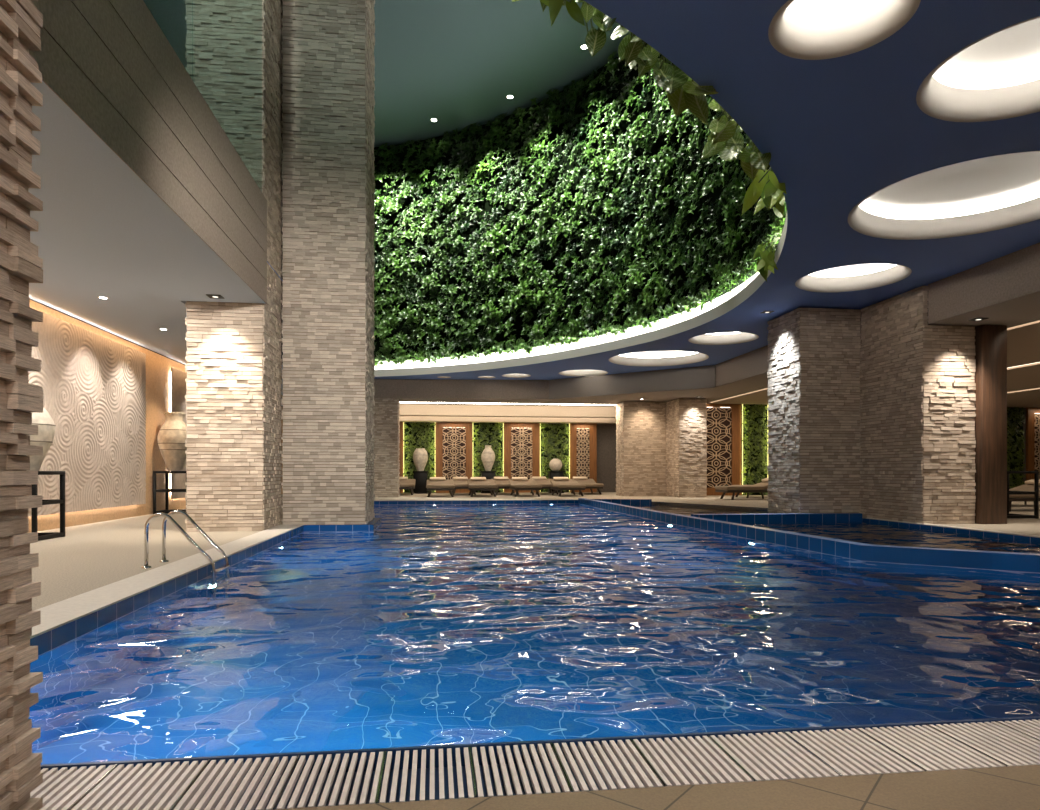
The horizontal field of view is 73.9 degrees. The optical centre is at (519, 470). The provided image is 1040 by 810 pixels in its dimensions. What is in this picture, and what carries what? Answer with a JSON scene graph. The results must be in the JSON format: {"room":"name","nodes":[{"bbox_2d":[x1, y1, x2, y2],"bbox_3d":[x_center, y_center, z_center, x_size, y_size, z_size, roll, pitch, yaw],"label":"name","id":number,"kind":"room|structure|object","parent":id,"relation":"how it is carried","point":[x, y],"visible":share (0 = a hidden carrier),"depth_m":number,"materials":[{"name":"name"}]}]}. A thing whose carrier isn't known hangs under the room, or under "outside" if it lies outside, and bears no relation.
{"room":"spa","nodes":[
{"label":"spa","id":0,"kind":"room"},
{"bbox_2d":[26,300,282,532],"bbox_3d":[-8.334,-0.740,13.524,0.200,4.080,34.900,0,0,-7],"label":"wall","id":1,"kind":"structure","parent":0,"point":[158,367],"depth_m":15.97,"materials":[{"name":"paint"}]},
{"bbox_2d":[29,307,145,516],"bbox_3d":[-7.924,-0.945,11.550,0.086,3.350,7.880,0,0,-7],"label":"relief panel","id":2,"kind":"object","parent":1,"relation":"attached to","point":[94,385],"visible":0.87,"depth_m":12.95,"materials":[{"name":"beige stone"}]},
{"bbox_2d":[171,367,186,498],"bbox_3d":[-8.949,-0.935,19.786,0.086,3.250,5.520,0,0,-7],"label":"relief panel","id":3,"kind":"object","parent":1,"relation":"attached to","point":[178,384],"visible":0.09,"depth_m":17.45,"materials":[{"name":"beige stone"}]},
{"bbox_2d":[29,81,282,405],"bbox_3d":[-6.384,-2.865,13.767,3.730,0.170,34.900,0,0,-7],"label":"ceiling","id":4,"kind":"structure","parent":0,"point":[86,187],"depth_m":8.67,"materials":[{"name":"paint"}]},
{"bbox_2d":[29,0,266,303],"bbox_3d":[-3.360,-3.641,4.081,0.140,1.718,14.930,0,0,-7],"label":"beam","id":5,"kind":"structure","parent":4,"relation":"attached to","point":[110,62],"depth_m":6.90,"materials":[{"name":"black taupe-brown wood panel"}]},
{"bbox_2d":[206,294,224,298],"bbox_3d":[-4.844,-2.772,10.986,0.220,0.012,0.220,0,0,-7],"label":"recessed light","id":6,"kind":"object","parent":4,"relation":"in","point":[208,295],"visible":1,"depth_m":10.96,"materials":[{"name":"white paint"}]},
{"bbox_2d":[30,494,282,610],"bbox_3d":[-6.532,1.150,16.454,4.100,0.300,29.530,0,0,-7],"label":"pool deck","id":7,"kind":"object","parent":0,"point":[91,556],"visible":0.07,"depth_m":8.48,"materials":[{"name":"tile"}]},
{"bbox_2d":[31,471,64,540],"bbox_3d":[-7.283,0.500,10.098,0.800,1.000,0.800,0,0,-7],"label":"console table","id":8,"kind":"object","parent":7,"relation":"on","point":[34,511],"visible":0.33,"depth_m":10.27,"materials":[{"name":"black paint"}]},
{"bbox_2d":[26,395,55,470],"bbox_3d":[-7.204,-0.563,10.108,0.688,1.124,0.688,0,0,-11],"label":"vase","id":9,"kind":"object","parent":8,"relation":"on","point":[46,426],"visible":0.3,"depth_m":10.03,"materials":[{"name":"ceramic"}]},
{"bbox_2d":[30,524,303,638],"bbox_3d":[-4.160,0.991,12.452,0.420,0.014,21.000,0,0,-7],"label":"trim","id":10,"kind":"structure","parent":7,"relation":"on","point":[53,616],"depth_m":5.91,"materials":[{"name":"stone"}]},
{"bbox_2d":[153,471,186,513],"bbox_3d":[-8.150,0.500,16.419,0.780,1.000,0.800,0,0,-7],"label":"console table","id":11,"kind":"object","parent":7,"relation":"on","point":[166,490],"visible":0.52,"depth_m":16.03,"materials":[{"name":"black paint"}]},
{"bbox_2d":[157,412,186,470],"bbox_3d":[-8.187,-0.688,16.394,0.736,1.374,0.736,0,0,-7],"label":"vase","id":12,"kind":"object","parent":11,"relation":"on","point":[172,434],"visible":0.91,"depth_m":16.17,"materials":[{"name":"ceramic"}]},
{"bbox_2d":[141,510,229,578],"bbox_3d":[-3.568,1.266,7.416,0.750,1.669,0.570,0,0,-7],"label":"pool ladder","id":13,"kind":"object","parent":7,"relation":"attached to","point":[226,566],"visible":0.66,"depth_m":7.22,"materials":[{"name":"metal"}]},
{"bbox_2d":[185,0,282,531],"bbox_3d":[-4.963,-5.575,12.102,1.272,13.150,1.396,0,0,-7],"label":"stone column","id":14,"kind":"structure","parent":7,"relation":"on","point":[233,56],"depth_m":11.46,"materials":[{"name":"stone"}]},
{"bbox_2d":[30,498,1039,655],"bbox_3d":[0.019,1.840,13.204,15.300,1.820,20.800,0,0,-7],"label":"basin","id":15,"kind":"object","parent":7,"relation":"in","point":[50,640],"visible":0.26,"depth_m":8.42,"materials":[{"name":"blue tile"}]},
{"bbox_2d":[281,0,374,524],"bbox_3d":[-3.743,-5.575,13.715,1.552,13.149,1.856,0,0,-7],"label":"stone column","id":16,"kind":"structure","parent":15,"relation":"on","point":[328,269],"depth_m":12.82,"materials":[{"name":"stone"}]},
{"bbox_2d":[28,504,1039,764],"bbox_3d":[1.763,1.125,13.426,11.585,0.001,20.550,0,0,-7],"label":"pool water","id":17,"kind":"object","parent":15,"relation":"in","point":[437,624],"visible":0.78,"depth_m":4.48,"materials":[{"name":"blue liquid"}]},
{"bbox_2d":[30,716,1039,809],"bbox_3d":[3.063,1.198,3.001,11.580,0.164,0.464,0,0,-7],"label":"grate","id":18,"kind":"object","parent":15,"relation":"attached to","point":[268,781],"visible":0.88,"depth_m":2.64,"materials":[{"name":"cream plastic slats"}]},
{"bbox_2d":[581,498,1039,554],"bbox_3d":[5.492,0.930,13.890,4.470,0.001,20.550,0,0,-7],"label":"trim","id":19,"kind":"structure","parent":15,"relation":"on","point":[763,528],"depth_m":9.66,"materials":[{"name":"dark blue tile"}]},
{"bbox_2d":[30,0,282,335],"bbox_3d":[-7.844,-7.550,14.442,6.000,9.300,0.200,0,0,-7],"label":"wall","id":20,"kind":"structure","parent":0,"point":[170,15],"depth_m":14.42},
{"bbox_2d":[374,0,635,146],"bbox_3d":[-2.127,-12.275,12.231,17.200,0.150,31.200,0,0,-7],"label":"ceiling","id":21,"kind":"structure","parent":0,"point":[455,63],"depth_m":20.54,"materials":[{"name":"paint"}]},
{"bbox_2d":[374,40,786,366],"bbox_3d":[0.071,-8.081,15.083,9.740,8.547,23.483,0,0,-7],"label":"wall","id":22,"kind":"structure","parent":21,"relation":"attached to","point":[593,208],"depth_m":22.10,"materials":[{"name":"green"}]},
{"bbox_2d":[399,404,616,423],"bbox_3d":[-0.725,-2.737,30.524,12.100,1.025,3.040,0,0,-7],"label":"ceiling","id":23,"kind":"structure","parent":0,"point":[408,412],"depth_m":30.36,"materials":[{"name":"paint"}]},
{"bbox_2d":[403,422,616,492],"bbox_3d":[-2.662,-1.350,31.916,16.000,5.300,0.200,0,0,-7],"label":"wall","id":24,"kind":"structure","parent":0,"point":[606,433],"depth_m":32.66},
{"bbox_2d":[374,492,690,500],"bbox_3d":[-0.193,1.150,27.864,12.100,0.300,8.450,0,0,-7],"label":"pool deck","id":25,"kind":"object","parent":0,"point":[543,495],"visible":0.29,"depth_m":27.10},
{"bbox_2d":[373,398,399,496],"bbox_3d":[-5.498,-0.870,26.632,1.666,3.740,1.186,0,0,-7],"label":"stone column","id":26,"kind":"structure","parent":25,"relation":"on","point":[386,464],"depth_m":26.11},
{"bbox_2d":[399,422,402,492],"bbox_3d":[-5.556,-0.610,31.324,0.510,3.220,0.200,0,0,-7],"label":"wood wall panel","id":27,"kind":"object","parent":25,"relation":"on","point":[400,423],"visible":0.29,"depth_m":31.25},
{"bbox_2d":[399,477,415,494],"bbox_3d":[-4.999,0.632,29.236,1.100,0.772,2.040,0,0,-7],"label":"daybed","id":28,"kind":"object","parent":25,"relation":"on","point":[405,483],"visible":0.55,"depth_m":29.30,"materials":[{"name":"beige fabric"}]},
{"bbox_2d":[403,422,435,492],"bbox_3d":[-4.587,-0.627,31.382,1.587,3.334,0.260,0,0,-7],"label":"wall panel","id":29,"kind":"object","parent":25,"relation":"on","point":[415,434],"visible":0.68,"depth_m":31.38,"materials":[{"name":"green"}]},
{"bbox_2d":[413,471,427,493],"bbox_3d":[-4.440,0.500,30.818,0.680,1.000,0.580,0,0,-7],"label":"pedestal","id":30,"kind":"object","parent":25,"relation":"on","point":[420,477],"visible":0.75,"depth_m":30.57,"materials":[{"name":"black paint"}]},
{"bbox_2d":[413,448,427,470],"bbox_3d":[-4.440,-0.505,30.818,0.665,1.002,0.665,0,0,-7],"label":"vase","id":31,"kind":"object","parent":30,"relation":"on","point":[420,456],"visible":1,"depth_m":30.60,"materials":[{"name":"ceramic"}]},
{"bbox_2d":[426,477,454,496],"bbox_3d":[-3.147,0.632,27.311,1.100,0.772,2.040,0,0,-7],"label":"daybed","id":32,"kind":"object","parent":25,"relation":"on","point":[435,483],"visible":1,"depth_m":26.63,"materials":[{"name":"beige fabric"}]},
{"bbox_2d":[430,477,445,480],"bbox_3d":[-3.349,0.318,28.125,0.640,0.100,0.280,0,14,-7],"label":"pillow","id":33,"kind":"object","parent":32,"relation":"on","point":[431,478],"depth_m":28.02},
{"bbox_2d":[436,422,471,492],"bbox_3d":[-3.019,-0.610,31.589,1.650,3.220,0.120,0,0,-7],"label":"lattice screen","id":34,"kind":"object","parent":25,"relation":"on","point":[453,439],"visible":0.87,"depth_m":31.59,"materials":[{"name":"red wood"}]},
{"bbox_2d":[452,477,475,494],"bbox_3d":[-2.419,0.632,29.558,1.100,0.772,2.040,0,0,-7],"label":"daybed","id":35,"kind":"object","parent":25,"relation":"on","point":[459,482],"visible":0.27,"depth_m":29.30,"materials":[{"name":"beige fabric"}]},
{"bbox_2d":[453,477,467,479],"bbox_3d":[-2.621,0.318,30.372,0.640,0.100,0.280,0,14,-7],"label":"pillow","id":36,"kind":"object","parent":35,"relation":"on","point":[454,478],"depth_m":30.26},
{"bbox_2d":[374,499,577,500],"bbox_3d":[-1.811,0.991,23.456,7.800,0.014,0.240,0,0,-7],"label":"trim","id":37,"kind":"structure","parent":25,"relation":"on","point":[533,499],"depth_m":23.26,"materials":[{"name":"stone"}]},
{"bbox_2d":[467,477,497,496],"bbox_3d":[-1.510,0.632,27.514,1.100,0.772,2.040,0,0,-7],"label":"daybed","id":38,"kind":"object","parent":25,"relation":"on","point":[474,483],"visible":1,"depth_m":27.13,"materials":[{"name":"beige fabric"}]},
{"bbox_2d":[470,477,485,480],"bbox_3d":[-1.712,0.318,28.329,0.640,0.100,0.280,0,14,-7],"label":"pillow","id":39,"kind":"object","parent":38,"relation":"on","point":[471,478],"depth_m":28.23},
{"bbox_2d":[472,422,503,492],"bbox_3d":[-1.461,-0.615,31.759,1.564,3.405,0.249,0,0,-7],"label":"wall panel","id":40,"kind":"object","parent":25,"relation":"on","point":[484,434],"visible":0.62,"depth_m":31.77,"materials":[{"name":"green"}]},
{"bbox_2d":[480,471,495,492],"bbox_3d":[-1.433,0.500,31.192,0.680,1.000,0.580,0,0,-7],"label":"pedestal","id":41,"kind":"object","parent":25,"relation":"on","point":[488,474],"visible":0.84,"depth_m":30.93,"materials":[{"name":"black paint"}]},
{"bbox_2d":[481,445,494,470],"bbox_3d":[-1.433,-0.576,31.192,0.626,1.144,0.626,0,0,-7],"label":"vase","id":42,"kind":"object","parent":41,"relation":"on","point":[488,455],"visible":1,"depth_m":30.99,"materials":[{"name":"ceramic"}]},
{"bbox_2d":[492,477,518,494],"bbox_3d":[-0.633,0.632,29.780,1.100,0.772,2.040,0,0,-7],"label":"daybed","id":43,"kind":"object","parent":25,"relation":"on","point":[502,482],"visible":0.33,"depth_m":30.15,"materials":[{"name":"beige fabric"}]},
{"bbox_2d":[494,477,508,479],"bbox_3d":[-0.835,0.318,30.595,0.640,0.100,0.280,0,14,-7],"label":"pillow","id":44,"kind":"object","parent":43,"relation":"on","point":[495,478],"depth_m":30.48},
{"bbox_2d":[504,423,539,492],"bbox_3d":[0.082,-0.610,31.975,1.660,3.220,0.120,0,0,-7],"label":"lattice screen","id":45,"kind":"object","parent":25,"relation":"on","point":[521,440],"visible":0.84,"depth_m":31.97,"materials":[{"name":"red wood"}]},
{"bbox_2d":[509,477,541,496],"bbox_3d":[0.197,0.632,27.727,1.100,0.772,2.040,0,0,-7],"label":"daybed","id":46,"kind":"object","parent":25,"relation":"on","point":[516,483],"visible":1,"depth_m":27.25,"materials":[{"name":"beige fabric"}]},
{"bbox_2d":[512,477,527,479],"bbox_3d":[-0.005,0.318,28.542,0.640,0.100,0.280,0,14,-7],"label":"pillow","id":47,"kind":"object","parent":46,"relation":"on","point":[513,478],"depth_m":28.43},
{"bbox_2d":[530,477,558,494],"bbox_3d":[1.054,0.632,29.990,1.100,0.772,2.040,0,0,-7],"label":"daybed","id":48,"kind":"object","parent":25,"relation":"on","point":[546,484],"visible":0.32,"depth_m":30.42,"materials":[{"name":"beige fabric"}]},
{"bbox_2d":[532,477,546,479],"bbox_3d":[0.852,0.318,30.805,0.640,0.100,0.280,0,14,-7],"label":"pillow","id":49,"kind":"object","parent":48,"relation":"on","point":[535,478],"depth_m":30.69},
{"bbox_2d":[539,423,569,491],"bbox_3d":[1.631,-0.618,32.144,1.604,3.323,0.258,0,0,-7],"label":"wall panel","id":50,"kind":"object","parent":25,"relation":"on","point":[554,437],"visible":0.63,"depth_m":32.15,"materials":[{"name":"green"}]},
{"bbox_2d":[547,471,563,492],"bbox_3d":[1.633,0.500,31.573,0.680,1.000,0.580,0,0,-7],"label":"pedestal","id":51,"kind":"object","parent":25,"relation":"on","point":[551,474],"visible":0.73,"depth_m":31.32,"materials":[{"name":"black paint"}]},
{"bbox_2d":[549,459,561,470],"bbox_3d":[1.633,-0.284,31.573,0.596,0.564,0.596,0,0,-7],"label":"vase","id":52,"kind":"object","parent":51,"relation":"on","point":[555,464],"visible":1,"depth_m":31.36,"materials":[{"name":"ceramic"}]},
{"bbox_2d":[550,477,585,496],"bbox_3d":[1.914,0.632,27.940,1.100,0.772,2.040,0,0,-7],"label":"daybed","id":53,"kind":"object","parent":25,"relation":"on","point":[558,483],"visible":0.99,"depth_m":27.58,"materials":[{"name":"beige fabric"}]},
{"bbox_2d":[553,477,568,479],"bbox_3d":[1.712,0.318,28.755,0.640,0.100,0.280,0,14,-7],"label":"pillow","id":54,"kind":"object","parent":53,"relation":"on","point":[554,478],"depth_m":28.64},
{"bbox_2d":[570,423,596,491],"bbox_3d":[2.959,-0.610,32.333,1.260,3.220,0.120,0,0,-7],"label":"lattice screen","id":55,"kind":"object","parent":25,"relation":"on","point":[583,436],"visible":0.84,"depth_m":32.31,"materials":[{"name":"red wood"}]},
{"bbox_2d":[571,476,603,494],"bbox_3d":[2.890,0.632,30.218,1.100,0.772,2.040,0,0,-7],"label":"daybed","id":56,"kind":"object","parent":25,"relation":"on","point":[590,484],"visible":0.62,"depth_m":29.55,"materials":[{"name":"beige fabric"}]},
{"bbox_2d":[572,476,586,479],"bbox_3d":[2.688,0.318,31.033,0.640,0.100,0.280,0,14,-7],"label":"pillow","id":57,"kind":"object","parent":56,"relation":"on","point":[574,477],"depth_m":30.93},
{"bbox_2d":[616,401,665,495],"bbox_3d":[4.850,-0.870,27.844,1.736,3.740,1.136,0,0,-7],"label":"stone column","id":58,"kind":"structure","parent":25,"relation":"on","point":[641,426],"depth_m":27.31,"materials":[{"name":"stone"}]},
{"bbox_2d":[267,0,1039,379],"bbox_3d":[1.768,-3.500,12.212,12.075,0.001,29.800,0,0,-7],"label":"ceiling","id":59,"kind":"structure","parent":0,"point":[837,132],"depth_m":7.10,"materials":[{"name":"blue paint"}]},
{"bbox_2d":[374,379,548,398],"bbox_3d":[-2.590,-3.127,26.435,7.403,0.745,0.125,0,0,-3],"label":"bulkhead","id":60,"kind":"object","parent":59,"relation":"attached to","point":[384,388],"visible":0.8,"depth_m":26.46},
{"bbox_2d":[502,374,530,377],"bbox_3d":[-0.135,-3.735,25.378,1.170,0.470,1.170,0,0,-7],"label":"ceiling recess","id":61,"kind":"structure","parent":59,"relation":"attached to","point":[504,375],"depth_m":25.76,"materials":[{"name":"white paint"}]},
{"bbox_2d":[374,213,786,376],"bbox_3d":[0.132,-3.820,15.076,9.506,0.640,23.414,0,0,-7],"label":"opening lip","id":62,"kind":"object","parent":59,"relation":"attached to","point":[635,335],"visible":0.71,"depth_m":20.72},
{"bbox_2d":[512,0,584,25],"bbox_3d":[0.303,-3.628,5.012,0.737,0.852,0.506,0,0,-7],"label":"trailing plant","id":63,"kind":"object","parent":62,"relation":"hanging from","point":[573,9],"visible":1,"depth_m":5.16,"materials":[{"name":"green plant"}]},
{"bbox_2d":[540,0,615,32],"bbox_3d":[0.623,-3.718,5.415,0.599,0.662,1.037,0,0,36],"label":"trailing plant","id":64,"kind":"object","parent":62,"relation":"hanging from","point":[608,22],"visible":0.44,"depth_m":5.36,"materials":[{"name":"green plant"}]},
{"bbox_2d":[581,2,641,69],"bbox_3d":[0.987,-3.655,5.750,0.572,0.714,1.136,0,0,35],"label":"trailing plant","id":65,"kind":"object","parent":62,"relation":"hanging from","point":[595,40],"visible":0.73,"depth_m":5.59,"materials":[{"name":"green plant"}]},
{"bbox_2d":[618,33,671,89],"bbox_3d":[1.333,-3.691,6.148,0.595,0.692,1.097,0,0,30],"label":"trailing plant","id":66,"kind":"object","parent":62,"relation":"hanging from","point":[646,59],"visible":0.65,"depth_m":5.99,"materials":[{"name":"green plant"}]},
{"bbox_2d":[652,58,717,125],"bbox_3d":[1.464,-3.602,6.270,0.642,0.827,0.585,0,0,-7],"label":"trailing plant","id":67,"kind":"object","parent":62,"relation":"hanging from","point":[682,91],"visible":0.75,"depth_m":6.37,"materials":[{"name":"green plant"}]},
{"bbox_2d":[701,99,743,160],"bbox_3d":[2.179,-3.637,7.117,0.607,0.811,0.692,0,0,-7],"label":"trailing plant","id":68,"kind":"object","parent":62,"relation":"hanging from","point":[723,139],"visible":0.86,"depth_m":7.14,"materials":[{"name":"green plant"}]},
{"bbox_2d":[732,119,770,180],"bbox_3d":[2.579,-3.659,7.610,0.559,0.793,0.628,0,0,39],"label":"trailing plant","id":69,"kind":"object","parent":62,"relation":"hanging from","point":[752,159],"visible":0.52,"depth_m":7.82,"materials":[{"name":"green plant"}]},
{"bbox_2d":[741,165,786,215],"bbox_3d":[3.121,-3.612,8.552,0.632,0.893,0.432,0,0,36],"label":"trailing plant","id":70,"kind":"object","parent":62,"relation":"hanging from","point":[773,188],"visible":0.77,"depth_m":8.54,"materials":[{"name":"green plant"}]},
{"bbox_2d":[752,231,781,281],"bbox_3d":[4.248,-3.631,11.649,0.586,0.817,0.562,0,0,26],"label":"trailing plant","id":71,"kind":"object","parent":62,"relation":"hanging from","point":[767,255],"visible":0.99,"depth_m":11.56,"materials":[{"name":"green plant"}]},
{"bbox_2d":[753,177,784,217],"bbox_3d":[3.419,-3.680,9.081,0.667,0.757,0.574,0,0,-28],"label":"trailing plant","id":72,"kind":"object","parent":62,"relation":"hanging from","point":[778,209],"visible":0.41,"depth_m":8.98,"materials":[{"name":"green plant"}]},
{"bbox_2d":[559,370,607,376],"bbox_3d":[2.264,-3.735,24.719,1.870,0.470,1.870,0,0,-7],"label":"ceiling recess","id":73,"kind":"structure","parent":59,"relation":"attached to","point":[580,373],"depth_m":25.41,"materials":[{"name":"white paint"}]},
{"bbox_2d":[549,365,714,398],"bbox_3d":[3.772,-3.127,24.670,6.506,0.745,0.001,0,0,35],"label":"bulkhead","id":74,"kind":"object","parent":59,"relation":"attached to","point":[698,377],"visible":1,"depth_m":24.45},
{"bbox_2d":[609,350,708,365],"bbox_3d":[4.316,-3.735,21.598,3.170,0.470,3.170,0,0,-7],"label":"ceiling recess","id":75,"kind":"structure","parent":59,"relation":"attached to","point":[667,357],"depth_m":22.90,"materials":[{"name":"white paint"}]},
{"bbox_2d":[688,332,758,344],"bbox_3d":[5.380,-3.735,18.305,1.890,0.470,1.890,0,0,-7],"label":"ceiling recess","id":76,"kind":"structure","parent":59,"relation":"attached to","point":[723,338],"depth_m":19.00,"materials":[{"name":"white paint"}]},
{"bbox_2d":[768,0,920,59],"bbox_3d":[2.489,-3.735,5.348,1.170,0.470,1.170,0,0,-7],"label":"ceiling recess","id":77,"kind":"structure","parent":59,"relation":"attached to","point":[800,29],"depth_m":5.73,"materials":[{"name":"white paint"}]},
{"bbox_2d":[795,263,911,291],"bbox_3d":[6.041,-3.735,12.592,2.010,0.470,2.010,0,0,-7],"label":"ceiling recess","id":78,"kind":"structure","parent":59,"relation":"attached to","point":[856,277],"depth_m":13.33,"materials":[{"name":"white paint"}]},
{"bbox_2d":[715,242,1039,386],"bbox_3d":[7.989,-3.128,10.467,0.040,0.743,24.800,0,0,-7],"label":"beam","id":79,"kind":"structure","parent":59,"relation":"attached to","point":[1016,274],"depth_m":11.92,"materials":[{"name":"paint"}]},
{"bbox_2d":[848,118,1039,239],"bbox_3d":[5.884,-3.735,8.996,3.030,0.470,3.030,0,0,-7],"label":"ceiling recess","id":80,"kind":"structure","parent":59,"relation":"attached to","point":[980,195],"depth_m":9.92,"materials":[{"name":"white paint"}]},
{"bbox_2d":[916,16,1039,121],"bbox_3d":[4.487,-3.735,6.051,1.870,0.470,1.870,0,0,-7],"label":"ceiling recess","id":81,"kind":"structure","parent":59,"relation":"attached to","point":[996,76],"depth_m":6.75,"materials":[{"name":"white paint"}]},
{"bbox_2d":[272,765,1039,809],"bbox_3d":[10.210,1.210,0.953,33.500,0.180,5.370,0,0,-7],"label":"floor","id":82,"kind":"structure","parent":0,"point":[1011,787],"depth_m":2.38,"materials":[{"name":"brown tile"}]},
{"bbox_2d":[0,0,42,809],"bbox_3d":[-1.758,-1.180,1.157,0.936,4.600,1.630,0,0,-7],"label":"stone column","id":83,"kind":"structure","parent":82,"relation":"on","point":[21,22],"depth_m":1.92,"materials":[{"name":"stone"}]},
{"bbox_2d":[652,499,767,510],"bbox_3d":[4.833,1.150,19.385,4.180,0.300,9.600,0,0,-7],"label":"pool deck","id":84,"kind":"object","parent":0,"point":[677,502],"visible":0.09,"depth_m":21.26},
{"bbox_2d":[592,499,768,510],"bbox_3d":[4.897,1.460,18.950,4.400,1.080,8.800,0,0,-7],"label":"basin","id":85,"kind":"object","parent":84,"relation":"in","point":[617,501],"visible":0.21,"depth_m":22.31,"materials":[{"name":"blue tile"}]},
{"bbox_2d":[627,505,767,515],"bbox_3d":[4.913,1.090,18.866,4.150,0.001,8.570,0,0,-7],"label":"water","id":86,"kind":"object","parent":85,"relation":"in","point":[683,510],"visible":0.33,"depth_m":19.07,"materials":[{"name":"blue liquid"}]},
{"bbox_2d":[767,308,860,513],"bbox_3d":[6.537,-1.240,15.463,1.406,4.480,1.426,0,0,-7],"label":"stone column","id":87,"kind":"structure","parent":84,"relation":"on","point":[813,374],"depth_m":14.81,"materials":[{"name":"stone"}]},
{"bbox_2d":[399,291,1039,406],"bbox_3d":[2.361,-2.755,13.334,13.980,0.001,31.880,0,0,-7],"label":"ceiling","id":88,"kind":"structure","parent":0,"point":[1025,309],"depth_m":23.95,"materials":[{"name":"paint"}]},
{"bbox_2d":[400,402,597,404],"bbox_3d":[-0.072,-2.746,28.268,9.560,0.016,0.120,0,0,-7],"label":"recessed light","id":89,"kind":"object","parent":88,"relation":"in","point":[400,402],"visible":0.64,"depth_m":28.11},
{"bbox_2d":[691,495,1039,537],"bbox_3d":[15.796,1.150,19.233,17.900,0.300,29.530,0,0,-7],"label":"pool deck","id":90,"kind":"object","parent":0,"point":[1031,526],"depth_m":14.55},
{"bbox_2d":[666,398,706,497],"bbox_3d":[6.387,-0.870,26.952,1.106,3.740,1.886,0,0,-7],"label":"stone column","id":91,"kind":"structure","parent":90,"relation":"on","point":[686,418],"depth_m":26.07,"materials":[{"name":"stone"}]},
{"bbox_2d":[706,404,740,495],"bbox_3d":[7.981,-0.870,28.302,2.230,3.740,0.120,0,0,-7],"label":"lattice screen","id":92,"kind":"object","parent":90,"relation":"on","point":[723,425],"visible":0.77,"depth_m":28.34,"materials":[{"name":"red wood"}]},
{"bbox_2d":[715,478,768,499],"bbox_3d":[8.078,0.632,24.485,2.040,0.772,1.100,0,0,-7],"label":"daybed","id":93,"kind":"object","parent":90,"relation":"on","point":[761,487],"visible":0.62,"depth_m":23.97,"materials":[{"name":"beige fabric"}]},
{"bbox_2d":[741,404,767,494],"bbox_3d":[9.672,-0.894,28.445,1.289,3.825,0.260,0,0,-7],"label":"wall panel","id":94,"kind":"object","parent":90,"relation":"on","point":[754,437],"visible":0.92,"depth_m":28.44,"materials":[{"name":"green"}]},
{"bbox_2d":[691,513,1039,541],"bbox_3d":[6.874,1.450,13.996,7.100,1.100,20.680,0,0,-7],"label":"tub basin","id":95,"kind":"object","parent":90,"relation":"in","point":[740,518],"visible":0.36,"depth_m":14.31,"materials":[{"name":"blue tile"}]},
{"bbox_2d":[693,513,860,514],"bbox_3d":[5.401,0.898,14.493,3.700,0.001,0.230,0,0,-7],"label":"trim","id":96,"kind":"structure","parent":95,"relation":"on","point":[772,513],"depth_m":14.60,"materials":[{"name":"blue tile"}]},
{"bbox_2d":[738,522,1039,553],"bbox_3d":[7.494,1.070,9.221,6.650,0.001,10.790,0,0,-7],"label":"water","id":97,"kind":"object","parent":95,"relation":"in","point":[861,532],"visible":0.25,"depth_m":11.29,"materials":[{"name":"blue liquid"}]},
{"bbox_2d":[859,286,975,523],"bbox_3d":[7.887,-1.240,14.537,1.096,4.480,3.096,0,0,-7],"label":"stone column","id":98,"kind":"structure","parent":90,"relation":"on","point":[917,442],"depth_m":13.14,"materials":[{"name":"stone"}]},
{"bbox_2d":[866,518,1039,537],"bbox_3d":[8.769,0.991,9.489,1.531,0.014,10.412,0,0,-23],"label":"trim","id":99,"kind":"structure","parent":90,"relation":"on","point":[1002,532],"depth_m":11.82,"materials":[{"name":"stone"}]},
{"bbox_2d":[974,325,1006,523],"bbox_3d":[8.836,-0.873,13.797,0.515,3.745,1.600,0,0,-7],"label":"wooden pier","id":100,"kind":"object","parent":90,"relation":"on","point":[990,379],"visible":0.42,"depth_m":13.01,"materials":[{"name":"brown wood"}]},
{"bbox_2d":[1007,407,1025,488],"bbox_3d":[21.265,-0.897,29.878,1.357,3.878,0.262,0,0,-7],"label":"wall panel","id":101,"kind":"object","parent":90,"relation":"on","point":[1015,417],"visible":0.58,"depth_m":29.90,"materials":[{"name":"green"}]},
{"bbox_2d":[1007,471,1038,518],"bbox_3d":[10.445,0.500,14.854,0.800,1.000,0.800,0,0,-7],"label":"console table","id":102,"kind":"object","parent":90,"relation":"on","point":[1036,473],"visible":0.42,"depth_m":14.50,"materials":[{"name":"black paint"}]},
{"bbox_2d":[1009,481,1039,511],"bbox_3d":[12.812,0.632,17.617,2.040,0.772,1.100,0,0,-7],"label":"daybed","id":103,"kind":"object","parent":90,"relation":"on","point":[1012,497],"visible":0.23,"depth_m":17.05,"materials":[{"name":"beige fabric"}]},
{"bbox_2d":[1009,479,1039,504],"bbox_3d":[14.240,0.632,19.911,2.040,0.772,1.100,0,0,-7],"label":"daybed","id":104,"kind":"object","parent":90,"relation":"on","point":[1029,483],"visible":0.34,"depth_m":20.24,"materials":[{"name":"beige fabric"}]},
{"bbox_2d":[1024,479,1039,483],"bbox_3d":[15.055,0.318,20.113,0.280,0.100,0.640,-14,2,-7],"label":"pillow","id":105,"kind":"object","parent":104,"relation":"on","point":[1031,481],"depth_m":20.25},
{"bbox_2d":[1026,408,1039,480],"bbox_3d":[22.702,-0.870,30.134,1.300,3.740,0.120,0,0,-7],"label":"lattice screen","id":106,"kind":"object","parent":90,"relation":"on","point":[1032,414],"visible":0.79,"depth_m":30.03,"materials":[{"name":"red wood"}]},
{"bbox_2d":[707,403,1025,481],"bbox_3d":[15.086,-1.350,29.388,16.800,5.300,0.200,0,0,-7],"label":"wall","id":107,"kind":"structure","parent":0,"point":[1024,424],"depth_m":30.15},
{"bbox_2d":[767,405,768,494],"bbox_3d":[10.694,-0.870,28.645,0.900,3.740,0.170,0,0,-7],"label":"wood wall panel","id":108,"kind":"object","parent":107,"relation":"attached to","point":[767,405],"visible":0.14,"depth_m":28.60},
{"bbox_2d":[708,320,1039,407],"bbox_3d":[17.340,-2.929,14.351,16.040,0.343,30.200,0,0,-7],"label":"ceiling","id":109,"kind":"structure","parent":0,"point":[1023,341],"depth_m":19.74,"materials":[{"name":"paint"}]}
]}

